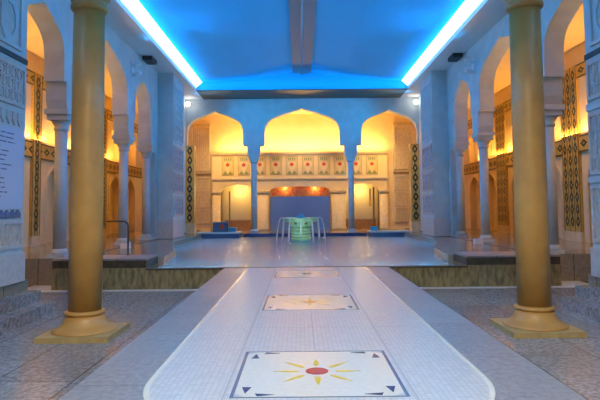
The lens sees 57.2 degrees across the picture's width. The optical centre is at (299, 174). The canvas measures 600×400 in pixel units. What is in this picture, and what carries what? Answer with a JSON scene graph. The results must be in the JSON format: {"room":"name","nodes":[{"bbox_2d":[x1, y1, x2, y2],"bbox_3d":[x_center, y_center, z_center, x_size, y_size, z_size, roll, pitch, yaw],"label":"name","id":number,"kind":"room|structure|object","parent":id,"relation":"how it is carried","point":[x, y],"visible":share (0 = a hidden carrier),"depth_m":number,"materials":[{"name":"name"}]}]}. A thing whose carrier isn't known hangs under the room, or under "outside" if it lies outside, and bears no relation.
{"room":"spa","nodes":[
{"label":"spa","id":0,"kind":"room"},
{"bbox_2d":[27,12,137,113],"bbox_3d":[-8.678,-4.931,15.077,3.450,0.200,43.500,-1,-3,0],"label":"ceiling","id":1,"kind":"structure","parent":0,"point":[35,45],"depth_m":19.50,"materials":[{"name":"paint"}]},
{"bbox_2d":[23,50,142,246],"bbox_3d":[-10.047,-1.325,14.861,0.350,7.200,43.500,-1,-3,0],"label":"wall","id":2,"kind":"structure","parent":0,"point":[134,184],"depth_m":23.42,"materials":[{"name":"beige paint"}]},
{"bbox_2d":[28,72,42,245],"bbox_3d":[-9.806,-0.592,20.427,0.120,6.400,0.680,-1,-3,0],"label":"pilaster","id":3,"kind":"object","parent":2,"relation":"attached to","point":[37,88],"visible":1,"depth_m":20.33,"materials":[{"name":"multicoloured tile"}]},
{"bbox_2d":[43,166,53,243],"bbox_3d":[-9.821,1.113,22.128,0.060,3.200,1.940,-1,-3,0],"label":"surround","id":4,"kind":"object","parent":2,"relation":"attached to","point":[52,168],"visible":0.4,"depth_m":21.18,"materials":[{"name":"beige stone"}]},
{"bbox_2d":[26,68,137,133],"bbox_3d":[-9.853,-3.558,20.255,0.076,0.500,28.000,-1,-3,0],"label":"mosaic band","id":5,"kind":"object","parent":2,"relation":"attached to","point":[30,74],"visible":0.2,"depth_m":21.06,"materials":[{"name":"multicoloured tile"}]},
{"bbox_2d":[24,140,141,177],"bbox_3d":[-9.831,-0.932,20.097,0.076,0.600,28.000,-1,-3,0],"label":"mosaic band","id":6,"kind":"object","parent":2,"relation":"attached to","point":[47,152],"visible":0.46,"depth_m":21.90,"materials":[{"name":"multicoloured tile"}]},
{"bbox_2d":[103,108,107,235],"bbox_3d":[-9.802,-0.170,27.465,0.120,6.400,0.680,-1,-3,0],"label":"pilaster","id":7,"kind":"object","parent":2,"relation":"attached to","point":[105,109],"visible":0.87,"depth_m":27.57,"materials":[{"name":"stone"}]},
{"bbox_2d":[108,174,118,234],"bbox_3d":[-9.817,1.535,29.166,0.060,3.200,1.940,-1,-3,0],"label":"surround","id":8,"kind":"object","parent":2,"relation":"attached to","point":[114,176],"visible":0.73,"depth_m":28.25,"materials":[{"name":"beige stone"}]},
{"bbox_2d":[0,230,201,297],"bbox_3d":[-8.535,2.939,14.354,9.600,1.400,43.000,-1,-3,0],"label":"floor","id":9,"kind":"structure","parent":0,"point":[38,268],"depth_m":16.97,"materials":[{"name":"stone"}]},
{"bbox_2d":[0,0,27,286],"bbox_3d":[-5.896,-1.749,9.655,0.960,7.490,2.660,-1,-3,0],"label":"carved pilaster","id":10,"kind":"object","parent":9,"relation":"on","point":[13,13],"visible":1,"depth_m":10.40,"materials":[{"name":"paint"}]},
{"bbox_2d":[44,81,71,257],"bbox_3d":[-6.636,-0.139,15.259,0.660,4.820,0.740,-1,-3,0],"label":"column","id":11,"kind":"structure","parent":9,"relation":"on","point":[58,94],"depth_m":15.06,"materials":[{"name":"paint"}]},
{"bbox_2d":[112,115,134,244],"bbox_3d":[-6.634,0.185,20.649,0.660,4.820,0.740,-1,-3,0],"label":"column","id":12,"kind":"structure","parent":9,"relation":"on","point":[123,125],"depth_m":20.45,"materials":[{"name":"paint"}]},
{"bbox_2d":[120,243,130,248],"bbox_3d":[-5.959,2.412,18.792,0.280,0.180,0.240,-1,-3,0],"label":"box","id":13,"kind":"object","parent":9,"relation":"on","point":[122,245],"visible":0.82,"depth_m":18.68,"materials":[{"name":"white paint"}]},
{"bbox_2d":[137,127,155,239],"bbox_3d":[-6.632,0.370,23.744,0.660,4.820,0.740,-1,-3,0],"label":"column","id":14,"kind":"structure","parent":9,"relation":"on","point":[146,146],"depth_m":23.54,"materials":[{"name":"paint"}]},
{"bbox_2d":[156,73,183,238],"bbox_3d":[-5.997,-0.825,25.619,0.740,7.420,2.240,-1,-3,0],"label":"pillar","id":15,"kind":"structure","parent":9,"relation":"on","point":[170,134],"depth_m":24.66,"materials":[{"name":"paint"}]},
{"bbox_2d":[28,0,185,238],"bbox_3d":[-6.651,-1.809,11.883,0.550,7.890,37.500,-1,-3,0],"label":"wall","id":16,"kind":"structure","parent":0,"point":[53,19],"depth_m":20.04,"materials":[{"name":"paint"}]},
{"bbox_2d":[130,61,141,77],"bbox_3d":[-6.207,-4.006,20.823,0.437,0.601,0.214,-1,-3,0],"label":"wall spotlight","id":17,"kind":"object","parent":16,"relation":"attached to","point":[132,64],"visible":1,"depth_m":20.75,"materials":[{"name":"white paint"}]},
{"bbox_2d":[142,56,156,64],"bbox_3d":[-6.101,-4.661,22.287,0.380,0.160,0.870,0,-3,0],"label":"speaker","id":18,"kind":"object","parent":16,"relation":"attached to","point":[149,60],"visible":1,"depth_m":22.19},
{"bbox_2d":[105,0,202,99],"bbox_3d":[-5.957,-5.375,12.147,1.100,0.050,37.600,-1,-3,0],"label":"trim","id":19,"kind":"structure","parent":16,"relation":"attached to","point":[118,19],"depth_m":20.08,"materials":[{"name":"white paint"}]},
{"bbox_2d":[197,231,241,237],"bbox_3d":[-4.256,3.316,29.106,2.250,0.600,0.900,-1,-3,0],"label":"ledge","id":20,"kind":"object","parent":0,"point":[237,234],"visible":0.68,"depth_m":28.71,"materials":[{"name":"blue"}]},
{"bbox_2d":[213,222,228,231],"bbox_3d":[-4.186,2.756,29.132,0.800,0.520,0.415,-1,-3,0],"label":"sign box","id":21,"kind":"object","parent":20,"relation":"on","point":[217,226],"visible":0.99,"depth_m":28.94,"materials":[{"name":"blue"}]},
{"bbox_2d":[229,227,236,231],"bbox_3d":[-3.555,2.893,29.081,0.420,0.230,0.360,-1,-3,0],"label":"tub","id":22,"kind":"object","parent":20,"relation":"on","point":[231,229],"visible":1,"depth_m":28.93,"materials":[{"name":"blue plastic"}]},
{"bbox_2d":[223,185,250,221],"bbox_3d":[-3.892,2.055,36.194,2.400,3.500,0.100,-1,-3,0],"label":"wall","id":23,"kind":"structure","parent":0,"point":[240,195],"depth_m":36.16,"materials":[{"name":"brown paint"}]},
{"bbox_2d":[134,0,464,82],"bbox_3d":[0.082,-6.650,11.068,13.100,1.600,35.300,-1,-3,0],"label":"ceiling","id":24,"kind":"structure","parent":0,"point":[220,40],"depth_m":21.32,"materials":[{"name":"blue paint"}]},
{"bbox_2d":[117,0,195,88],"bbox_3d":[-5.423,-5.534,11.004,0.030,0.120,35.300,-1,-3,0],"label":"trim","id":25,"kind":"structure","parent":24,"relation":"attached to","point":[119,1],"depth_m":20.15,"materials":[{"name":"white paint"}]},
{"bbox_2d":[121,0,201,87],"bbox_3d":[-5.235,-5.708,11.215,0.330,0.270,34.700,-1,-3,0],"label":"light strip","id":26,"kind":"object","parent":24,"relation":"attached to","point":[135,7],"visible":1,"depth_m":20.52,"materials":[{"name":"white plastic"}]},
{"bbox_2d":[288,0,316,74],"bbox_3d":[0.085,-6.340,10.999,0.960,0.172,35.200,-1,-3,0],"label":"beam","id":27,"kind":"structure","parent":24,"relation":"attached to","point":[302,13],"depth_m":21.95,"materials":[{"name":"grey"}]},
{"bbox_2d":[401,0,482,85],"bbox_3d":[5.415,-5.801,11.215,0.330,0.270,34.700,-1,-3,0],"label":"light strip","id":28,"kind":"object","parent":24,"relation":"attached to","point":[464,11],"visible":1,"depth_m":20.75,"materials":[{"name":"white"}]},
{"bbox_2d":[0,281,599,399],"bbox_3d":[0.161,2.406,3.813,27.000,0.300,21.900,-1,-3,0],"label":"floor","id":29,"kind":"structure","parent":0,"point":[28,370],"depth_m":8.22,"materials":[{"name":"stone"}]},
{"bbox_2d":[0,290,54,334],"bbox_3d":[-5.163,1.969,1.928,0.560,0.440,18.080,-1,-3,0],"label":"steps","id":30,"kind":"structure","parent":29,"relation":"on","point":[17,310],"depth_m":10.01,"materials":[{"name":"stone"}]},
{"bbox_2d":[33,0,129,343],"bbox_3d":[-3.516,-0.685,9.109,1.120,6.570,1.120,-1,-3,0],"label":"stone column","id":31,"kind":"structure","parent":29,"relation":"on","point":[85,321],"depth_m":8.87,"materials":[{"name":"stone"}]},
{"bbox_2d":[51,254,157,289],"bbox_3d":[-5.078,2.548,14.466,2.380,0.785,1.220,-1,-3,0],"label":"stone block","id":32,"kind":"object","parent":29,"relation":"on","point":[120,272],"visible":0.74,"depth_m":13.88,"materials":[{"name":"green stone"}]},
{"bbox_2d":[103,220,129,254],"bbox_3d":[-5.345,1.717,15.027,1.420,0.945,0.120,-1,-3,0],"label":"handrail","id":33,"kind":"object","parent":32,"relation":"on","point":[126,222],"visible":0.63,"depth_m":15.02,"materials":[{"name":"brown metal"}]},
{"bbox_2d":[28,285,196,291],"bbox_3d":[-4.525,2.914,14.193,5.220,0.012,1.120,-1,-3,0],"label":"border strip","id":34,"kind":"object","parent":29,"relation":"on","point":[44,288],"visible":0.5,"depth_m":13.79,"materials":[{"name":"white stone"}]},
{"bbox_2d":[146,265,466,288],"bbox_3d":[0.163,2.599,13.954,8.100,0.530,0.230,-1,-3,0],"label":"wall","id":35,"kind":"structure","parent":29,"relation":"on","point":[419,275],"depth_m":13.87,"materials":[{"name":"green stone"}]},
{"bbox_2d":[419,281,587,288],"bbox_3d":[4.855,2.832,14.193,5.220,0.012,1.120,-1,-3,0],"label":"border strip","id":36,"kind":"object","parent":29,"relation":"on","point":[565,284],"visible":0.54,"depth_m":13.75,"materials":[{"name":"white stone"}]},
{"bbox_2d":[453,251,561,286],"bbox_3d":[5.402,2.456,14.466,2.380,0.785,1.220,-1,-3,0],"label":"stone block","id":37,"kind":"object","parent":29,"relation":"on","point":[484,269],"visible":0.74,"depth_m":13.88,"materials":[{"name":"green stone"}]},
{"bbox_2d":[489,0,586,338],"bbox_3d":[3.814,-0.745,9.179,1.120,6.570,1.120,-1,-3,0],"label":"stone column","id":38,"kind":"structure","parent":29,"relation":"on","point":[534,316],"depth_m":8.94,"materials":[{"name":"stone"}]},
{"bbox_2d":[561,285,599,321],"bbox_3d":[5.477,1.876,1.928,0.560,0.440,18.080,-1,-3,0],"label":"steps","id":39,"kind":"structure","parent":29,"relation":"on","point":[585,302],"depth_m":10.36,"materials":[{"name":"stone"}]},
{"bbox_2d":[192,72,407,89],"bbox_3d":[0.097,-4.950,28.723,13.100,0.980,0.150,-1,-3,0],"label":"wall","id":40,"kind":"structure","parent":0,"point":[311,80],"depth_m":28.64,"materials":[{"name":"blue paint"}]},
{"bbox_2d":[212,179,387,228],"bbox_3d":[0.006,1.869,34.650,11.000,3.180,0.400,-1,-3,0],"label":"wall","id":41,"kind":"structure","parent":0,"point":[331,184],"depth_m":34.53,"materials":[{"name":"beige paint"}]},
{"bbox_2d":[196,228,406,236],"bbox_3d":[0.175,4.023,33.018,12.860,1.320,6.600,-1,-3,0],"label":"floor","id":42,"kind":"structure","parent":0,"point":[330,230],"depth_m":32.23,"materials":[{"name":"tile"}]},
{"bbox_2d":[185,146,195,232],"bbox_3d":[-6.123,0.826,30.744,0.560,4.900,0.530,-1,-3,0],"label":"pilaster","id":43,"kind":"object","parent":42,"relation":"on","point":[190,184],"visible":0.99,"depth_m":30.55,"materials":[{"name":"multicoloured tile"}]},
{"bbox_2d":[211,191,220,230],"bbox_3d":[-5.241,2.239,34.380,0.660,2.500,0.396,-1,-3,0],"label":"pillar","id":44,"kind":"structure","parent":42,"relation":"on","point":[215,194],"depth_m":34.27,"materials":[{"name":"stone"}]},
{"bbox_2d":[229,191,229,226],"bbox_3d":[-4.470,2.277,34.969,0.080,2.480,0.080,-1,-3,0],"label":"post","id":45,"kind":"object","parent":42,"relation":"on","point":[229,191],"visible":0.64,"depth_m":34.94,"materials":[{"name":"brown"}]},
{"bbox_2d":[224,219,250,229],"bbox_3d":[-3.882,3.204,35.474,2.000,0.680,0.480,-1,-3,0],"label":"wall","id":46,"kind":"structure","parent":42,"relation":"on","point":[241,224],"depth_m":35.28,"materials":[{"name":"stone"}]},
{"bbox_2d":[247,145,260,232],"bbox_3d":[-2.563,0.796,30.759,0.700,4.900,0.500,-1,-3,0],"label":"column","id":47,"kind":"structure","parent":42,"relation":"on","point":[253,151],"depth_m":30.63,"materials":[{"name":"paint"}]},
{"bbox_2d":[257,190,269,230],"bbox_3d":[-2.391,2.214,34.380,1.040,2.500,0.624,-1,-3,0],"label":"pillar","id":48,"kind":"structure","parent":42,"relation":"on","point":[262,195],"depth_m":34.15,"materials":[{"name":"stone"}]},
{"bbox_2d":[270,196,329,230],"bbox_3d":[0.011,2.381,34.179,3.720,2.100,0.120,-1,-3,0],"label":"wall panel","id":49,"kind":"object","parent":42,"relation":"on","point":[290,206],"visible":0.71,"depth_m":34.13,"materials":[{"name":"blue paint"}]},
{"bbox_2d":[244,233,365,236],"bbox_3d":[0.269,3.362,29.687,6.600,0.440,0.230,-1,-3,0],"label":"pool edge","id":50,"kind":"object","parent":42,"relation":"attached to","point":[258,234],"visible":0.29,"depth_m":29.58,"materials":[{"name":"blue tile"}]},
{"bbox_2d":[330,190,346,229],"bbox_3d":[2.409,2.172,34.380,1.040,2.500,0.624,-1,-3,0],"label":"pillar","id":51,"kind":"structure","parent":42,"relation":"on","point":[338,197],"depth_m":34.16,"materials":[{"name":"stone"}]},
{"bbox_2d":[344,144,356,232],"bbox_3d":[2.857,0.749,30.759,0.700,4.900,0.500,-1,-3,0],"label":"column","id":52,"kind":"structure","parent":42,"relation":"on","point":[350,150],"depth_m":30.63,"materials":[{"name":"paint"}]},
{"bbox_2d":[346,218,376,228],"bbox_3d":[3.917,3.136,35.474,2.000,0.680,0.480,-1,-3,0],"label":"wall","id":53,"kind":"structure","parent":42,"relation":"on","point":[360,223],"depth_m":35.28,"materials":[{"name":"stone"}]},
{"bbox_2d":[379,189,388,229],"bbox_3d":[5.259,2.147,34.380,0.660,2.500,0.396,-1,-3,0],"label":"pillar","id":54,"kind":"structure","parent":42,"relation":"on","point":[384,223],"depth_m":34.26,"materials":[{"name":"stone"}]},
{"bbox_2d":[409,144,420,230],"bbox_3d":[6.417,0.717,30.744,0.560,4.900,0.530,-1,-3,0],"label":"pilaster","id":55,"kind":"object","parent":42,"relation":"on","point":[414,175],"visible":0.99,"depth_m":30.54,"materials":[{"name":"grey tile"}]},
{"bbox_2d":[188,113,415,230],"bbox_3d":[0.141,0.094,34.982,21.000,8.000,0.350,-1,-3,0],"label":"wall","id":56,"kind":"structure","parent":0,"point":[289,133],"depth_m":34.96,"materials":[{"name":"beige paint"}]},
{"bbox_2d":[191,124,210,224],"bbox_3d":[-6.281,-0.064,34.755,1.320,6.400,0.130,-1,-3,0],"label":"wall panel","id":57,"kind":"object","parent":56,"relation":"attached to","point":[200,133],"visible":0.88,"depth_m":34.75,"materials":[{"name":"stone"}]},
{"bbox_2d":[211,152,387,179],"bbox_3d":[-0.015,-0.555,34.660,11.100,1.660,0.370,-1,-3,0],"label":"frieze","id":58,"kind":"object","parent":56,"relation":"attached to","point":[334,165],"visible":0.94,"depth_m":34.52,"materials":[{"name":"beige tile"}]},
{"bbox_2d":[223,162,231,172],"bbox_3d":[-4.534,-0.464,34.517,0.540,0.700,0.010,0,-3,0],"label":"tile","id":59,"kind":"object","parent":58,"relation":"on","point":[227,166],"depth_m":34.51,"materials":[{"name":"beige tile"}]},
{"bbox_2d":[239,162,247,172],"bbox_3d":[-3.529,-0.473,34.517,0.540,0.700,0.010,0,-3,0],"label":"tile","id":60,"kind":"object","parent":58,"relation":"on","point":[243,166],"depth_m":34.51,"materials":[{"name":"beige tile"}]},
{"bbox_2d":[257,162,263,171],"bbox_3d":[-2.524,-0.482,34.517,0.540,0.700,0.010,0,-3,0],"label":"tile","id":61,"kind":"object","parent":58,"relation":"on","point":[260,165],"depth_m":34.51,"materials":[{"name":"beige tile"}]},
{"bbox_2d":[272,162,279,171],"bbox_3d":[-1.519,-0.490,34.517,0.540,0.700,0.010,0,-3,0],"label":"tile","id":62,"kind":"object","parent":58,"relation":"on","point":[275,165],"depth_m":34.51,"materials":[{"name":"beige tile"}]},
{"bbox_2d":[288,162,295,171],"bbox_3d":[-0.514,-0.499,34.517,0.540,0.700,0.010,0,-3,0],"label":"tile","id":63,"kind":"object","parent":58,"relation":"on","point":[291,165],"depth_m":34.51,"materials":[{"name":"beige tile"}]},
{"bbox_2d":[304,161,311,171],"bbox_3d":[0.491,-0.508,34.517,0.540,0.700,0.010,0,-3,0],"label":"flower motif","id":64,"kind":"object","parent":58,"relation":"on","point":[307,164],"depth_m":34.51,"materials":[{"name":"beige tile"}]},
{"bbox_2d":[320,161,327,171],"bbox_3d":[1.496,-0.517,34.517,0.540,0.700,0.010,0,-3,0],"label":"flower motif","id":65,"kind":"object","parent":58,"relation":"on","point":[323,164],"depth_m":34.51,"materials":[{"name":"beige tile"}]},
{"bbox_2d":[336,161,343,171],"bbox_3d":[2.501,-0.525,34.517,0.540,0.700,0.010,0,-3,0],"label":"flower motif","id":66,"kind":"object","parent":58,"relation":"on","point":[339,164],"depth_m":34.51,"materials":[{"name":"brown paint"}]},
{"bbox_2d":[354,161,359,170],"bbox_3d":[3.506,-0.534,34.517,0.540,0.700,0.010,0,-3,0],"label":"flower motif","id":67,"kind":"object","parent":58,"relation":"on","point":[356,163],"depth_m":34.51,"materials":[{"name":"beige tile"}]},
{"bbox_2d":[368,161,375,170],"bbox_3d":[4.510,-0.543,34.517,0.540,0.700,0.010,0,-3,0],"label":"flower motif","id":68,"kind":"object","parent":58,"relation":"on","point":[371,164],"depth_m":34.51,"materials":[{"name":"beige tile"}]},
{"bbox_2d":[393,122,412,222],"bbox_3d":[6.559,-0.176,34.755,1.320,6.400,0.130,-1,-3,0],"label":"screen","id":69,"kind":"object","parent":56,"relation":"attached to","point":[402,131],"visible":0.88,"depth_m":34.76,"materials":[{"name":"wood"}]},
{"bbox_2d":[186,98,418,146],"bbox_3d":[0.113,-3.100,30.991,13.100,2.900,0.500,-1,-3,0],"label":"wall","id":70,"kind":"structure","parent":0,"point":[349,114],"depth_m":30.77,"materials":[{"name":"paint"}]},
{"bbox_2d":[196,88,407,98],"bbox_3d":[0.102,-4.371,29.765,11.000,0.050,2.300,-1,-3,0],"label":"trim","id":71,"kind":"structure","parent":70,"relation":"attached to","point":[383,92],"depth_m":29.53,"materials":[{"name":"brown"}]},
{"bbox_2d":[214,110,390,113],"bbox_3d":[0.105,-4.024,34.803,21.000,0.200,7.000,-1,-3,0],"label":"ceiling","id":72,"kind":"structure","parent":0,"point":[300,111],"depth_m":34.68,"materials":[{"name":"paint"}]},
{"bbox_2d":[59,267,586,399],"bbox_3d":[0.157,1.968,3.398,4.140,0.525,21.020,-1,-3,0],"label":"floor","id":73,"kind":"structure","parent":0,"point":[125,375],"depth_m":5.74,"materials":[{"name":"tile"}]},
{"bbox_2d":[143,267,495,399],"bbox_3d":[0.158,2.018,8.685,2.960,0.008,10.340,-1,-3,0],"label":"walkway","id":74,"kind":"object","parent":73,"relation":"on","point":[206,365],"visible":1,"depth_m":6.24,"materials":[{"name":"grey tile"}]},
{"bbox_2d":[274,270,339,277],"bbox_3d":[0.160,2.243,12.508,1.430,0.006,1.400,-1,-3,0],"label":"mosaic","id":75,"kind":"object","parent":74,"relation":"on","point":[279,273],"visible":1,"depth_m":12.46,"materials":[{"name":"beige tile"}]},
{"bbox_2d":[262,294,359,310],"bbox_3d":[0.158,2.018,8.755,1.430,0.006,1.400,-1,-3,0],"label":"mosaic","id":76,"kind":"object","parent":74,"relation":"on","point":[335,301],"visible":1,"depth_m":8.67,"materials":[{"name":"beige tile"}]},
{"bbox_2d":[229,350,409,398],"bbox_3d":[0.156,1.794,5.032,1.430,0.006,1.400,-1,-3,0],"label":"mosaic","id":77,"kind":"object","parent":74,"relation":"on","point":[265,374],"visible":1,"depth_m":4.88,"materials":[{"name":"beige tile"}]},
{"bbox_2d":[346,184,377,225],"bbox_3d":[3.908,1.987,36.194,2.400,3.500,0.100,-1,-3,0],"label":"wall","id":78,"kind":"structure","parent":0,"point":[362,209],"depth_m":36.16,"materials":[{"name":"brown paint"}]},
{"bbox_2d":[418,0,582,236],"bbox_3d":[6.899,-1.927,11.883,0.550,7.890,37.500,-1,-3,0],"label":"wall","id":79,"kind":"structure","parent":0,"point":[556,15],"depth_m":20.24,"materials":[{"name":"paint"}]},
{"bbox_2d":[400,0,506,97],"bbox_3d":[6.142,-5.481,12.147,1.100,0.050,37.600,-1,-3,0],"label":"trim","id":80,"kind":"structure","parent":79,"relation":"attached to","point":[491,12],"depth_m":19.95,"materials":[{"name":"white paint"}]},
{"bbox_2d":[448,53,462,61],"bbox_3d":[6.299,-4.769,22.287,0.380,0.160,0.870,0,-3,0],"label":"speaker","id":81,"kind":"object","parent":79,"relation":"attached to","point":[455,57],"visible":1,"depth_m":22.03},
{"bbox_2d":[463,58,474,74],"bbox_3d":[6.416,-4.116,20.823,0.437,0.601,0.214,-1,-3,0],"label":"wall spotlight","id":82,"kind":"object","parent":79,"relation":"attached to","point":[472,61],"visible":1,"depth_m":20.75,"materials":[{"name":"white paint"}]},
{"bbox_2d":[405,228,599,287],"bbox_3d":[8.865,2.788,14.354,9.600,1.400,43.000,-1,-3,0],"label":"floor","id":83,"kind":"structure","parent":0,"point":[575,263],"depth_m":17.31,"materials":[{"name":"stone"}]},
{"bbox_2d":[367,230,410,236],"bbox_3d":[4.693,3.238,29.106,2.150,0.600,0.900,-1,-3,0],"label":"ledge","id":84,"kind":"object","parent":83,"relation":"on","point":[380,233],"visible":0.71,"depth_m":28.71,"materials":[{"name":"blue"}]},
{"bbox_2d":[370,226,377,230],"bbox_3d":[3.915,2.828,29.081,0.420,0.230,0.360,-1,-3,0],"label":"tub","id":85,"kind":"object","parent":84,"relation":"on","point":[372,228],"visible":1,"depth_m":28.93,"materials":[{"name":"blue plastic"}]},
{"bbox_2d":[372,187,374,225],"bbox_3d":[4.689,2.098,34.985,0.120,2.680,0.100,-1,-3,0],"label":"post","id":86,"kind":"object","parent":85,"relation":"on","point":[373,193],"visible":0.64,"depth_m":34.94,"materials":[{"name":"brown wood"}]},
{"bbox_2d":[369,188,370,205],"bbox_3d":[4.463,1.409,34.986,0.120,1.100,0.020,-1,-3,0],"label":"banner","id":87,"kind":"object","parent":86,"relation":"hanging from","point":[370,188],"visible":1,"depth_m":34.98,"materials":[{"name":"fabric"}]},
{"bbox_2d":[420,71,450,235],"bbox_3d":[6.262,-0.932,25.619,0.740,7.420,2.240,-1,-3,0],"label":"pillar","id":88,"kind":"structure","parent":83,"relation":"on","point":[433,92],"depth_m":24.66,"materials":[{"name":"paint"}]},
{"bbox_2d":[449,124,468,236],"bbox_3d":[6.918,0.252,23.744,0.660,4.820,0.740,-1,-3,0],"label":"column","id":89,"kind":"structure","parent":83,"relation":"on","point":[459,143],"depth_m":23.55,"materials":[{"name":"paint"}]},
{"bbox_2d":[473,239,482,243],"bbox_3d":[6.311,2.347,19.491,0.280,0.180,0.240,-1,-3,0],"label":"box","id":90,"kind":"object","parent":83,"relation":"on","point":[475,241],"visible":0.96,"depth_m":19.37,"materials":[{"name":"white paint"}]},
{"bbox_2d":[471,112,494,241],"bbox_3d":[6.916,0.067,20.649,0.660,4.820,0.740,-1,-3,0],"label":"column","id":91,"kind":"structure","parent":83,"relation":"on","point":[482,122],"depth_m":20.46,"materials":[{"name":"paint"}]},
{"bbox_2d":[543,77,564,253],"bbox_3d":[6.913,-0.257,15.259,0.660,4.820,0.740,-1,-3,0],"label":"column","id":92,"kind":"structure","parent":83,"relation":"on","point":[553,87],"depth_m":15.04,"materials":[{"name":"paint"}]},
{"bbox_2d":[583,0,599,277],"bbox_3d":[6.144,-1.854,9.655,0.960,7.490,2.660,-1,-3,0],"label":"carved pilaster","id":93,"kind":"object","parent":83,"relation":"on","point":[591,7],"visible":1,"depth_m":10.67,"materials":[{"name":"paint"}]},
{"bbox_2d":[467,3,584,109],"bbox_3d":[8.871,-5.084,15.077,3.450,0.200,43.500,-1,-3,0],"label":"ceiling","id":94,"kind":"structure","parent":0,"point":[575,34],"depth_m":20.09,"materials":[{"name":"paint"}]},
{"bbox_2d":[464,42,592,242],"bbox_3d":[10.302,-1.502,14.861,0.350,7.200,43.500,-1,-3,0],"label":"wall","id":95,"kind":"structure","parent":0,"point":[575,56],"depth_m":26.63,"materials":[{"name":"beige paint"}]},
{"bbox_2d":[489,171,497,231],"bbox_3d":[10.122,1.361,29.166,0.060,3.200,1.940,-1,-3,0],"label":"surround","id":96,"kind":"object","parent":95,"relation":"attached to","point":[490,172],"visible":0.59,"depth_m":28.25,"materials":[{"name":"beige stone"}]},
{"bbox_2d":[495,102,509,232],"bbox_3d":[10.077,-0.344,27.465,0.120,6.400,1.280,-1,-3,0],"label":"pilaster","id":97,"kind":"object","parent":95,"relation":"attached to","point":[500,115],"visible":0.99,"depth_m":27.31,"materials":[{"name":"grey tile"}]},
{"bbox_2d":[511,177,514,233],"bbox_3d":[10.120,1.127,25.273,0.060,3.200,1.940,-1,-3,0],"label":"surround","id":98,"kind":"object","parent":95,"relation":"attached to","point":[512,181],"visible":0.24,"depth_m":26.12,"materials":[{"name":"beige stone"}]},
{"bbox_2d":[464,133,588,174],"bbox_3d":[10.093,-1.106,20.097,0.076,0.600,28.000,-1,-3,0],"label":"mosaic band","id":99,"kind":"object","parent":95,"relation":"attached to","point":[472,168],"visible":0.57,"depth_m":26.29,"materials":[{"name":"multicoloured tile"}]},
{"bbox_2d":[468,60,585,129],"bbox_3d":[10.070,-3.732,20.255,0.076,0.500,28.000,-1,-3,0],"label":"mosaic band","id":100,"kind":"object","parent":95,"relation":"attached to","point":[580,68],"visible":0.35,"depth_m":19.96,"materials":[{"name":"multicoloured tile"}]},
{"bbox_2d":[556,165,564,239],"bbox_3d":[10.119,0.939,22.128,0.060,3.200,1.940,-1,-3,0],"label":"surround","id":101,"kind":"object","parent":95,"relation":"attached to","point":[557,167],"visible":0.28,"depth_m":21.17,"materials":[{"name":"beige stone"}]},
{"bbox_2d":[561,65,584,241],"bbox_3d":[10.074,-0.766,20.427,0.120,6.400,1.280,-1,-3,0],"label":"pilaster","id":102,"kind":"object","parent":95,"relation":"attached to","point":[570,119],"visible":0.96,"depth_m":20.27,"materials":[{"name":"grey tile"}]},
{"bbox_2d":[586,166,591,242],"bbox_3d":[10.117,0.714,18.385,0.060,3.200,1.940,-1,-3,0],"label":"surround","id":103,"kind":"object","parent":95,"relation":"attached to","point":[588,168],"visible":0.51,"depth_m":19.23,"materials":[{"name":"beige stone"}]},
{"bbox_3d":[0.007,1.967,35.296,3.800,3.500,0.100,0,-3,0],"label":"wall","id":104,"kind":"structure","parent":0,"visible":0},
{"bbox_2d":[272,187,327,196],"bbox_3d":[-0.002,0.963,35.256,3.600,0.900,0.100,-1,-3,0],"label":"mosaic","id":105,"kind":"object","parent":104,"relation":"attached to","point":[280,191],"visible":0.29,"depth_m":35.20},
{"bbox_3d":[0.174,3.940,21.853,10.600,0.350,15.700,0,-3,0],"label":"floor","id":106,"kind":"structure","parent":0,"visible":0},
{"bbox_2d":[283,213,318,240],"bbox_3d":[0.045,2.900,25.873,1.730,2.210,1.659,-1,-3,0],"label":"fountain","id":107,"kind":"object","parent":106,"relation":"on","point":[306,223],"visible":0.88,"depth_m":25.49,"materials":[{"name":"green stone"}]},
{"bbox_2d":[276,217,325,241],"bbox_3d":[0.042,2.543,25.894,2.354,1.110,2.074,-1,-3,0],"label":"water jets","id":108,"kind":"object","parent":107,"relation":"attached to","point":[312,228],"visible":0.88,"depth_m":25.41,"materials":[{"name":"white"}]},
{"bbox_2d":[283,217,318,226],"bbox_3d":[0.040,2.231,25.913,1.730,0.450,1.659,0,-3,0],"label":"bowl","id":109,"kind":"object","parent":107,"relation":"on","point":[295,221],"depth_m":25.40,"materials":[{"name":"green ceramic"}]},
{"bbox_3d":[0.169,3.306,21.891,10.600,0.920,15.700,0,-3,0],"label":"trim","id":110,"kind":"structure","parent":106,"relation":"on","visible":0},
{"bbox_2d":[158,236,452,267],"bbox_3d":[0.165,2.848,21.919,10.589,0.002,15.700,-1,-3,0],"label":"floor","id":111,"kind":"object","parent":110,"relation":"in","point":[335,250],"visible":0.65,"depth_m":18.81,"materials":[{"name":"grey tile"}]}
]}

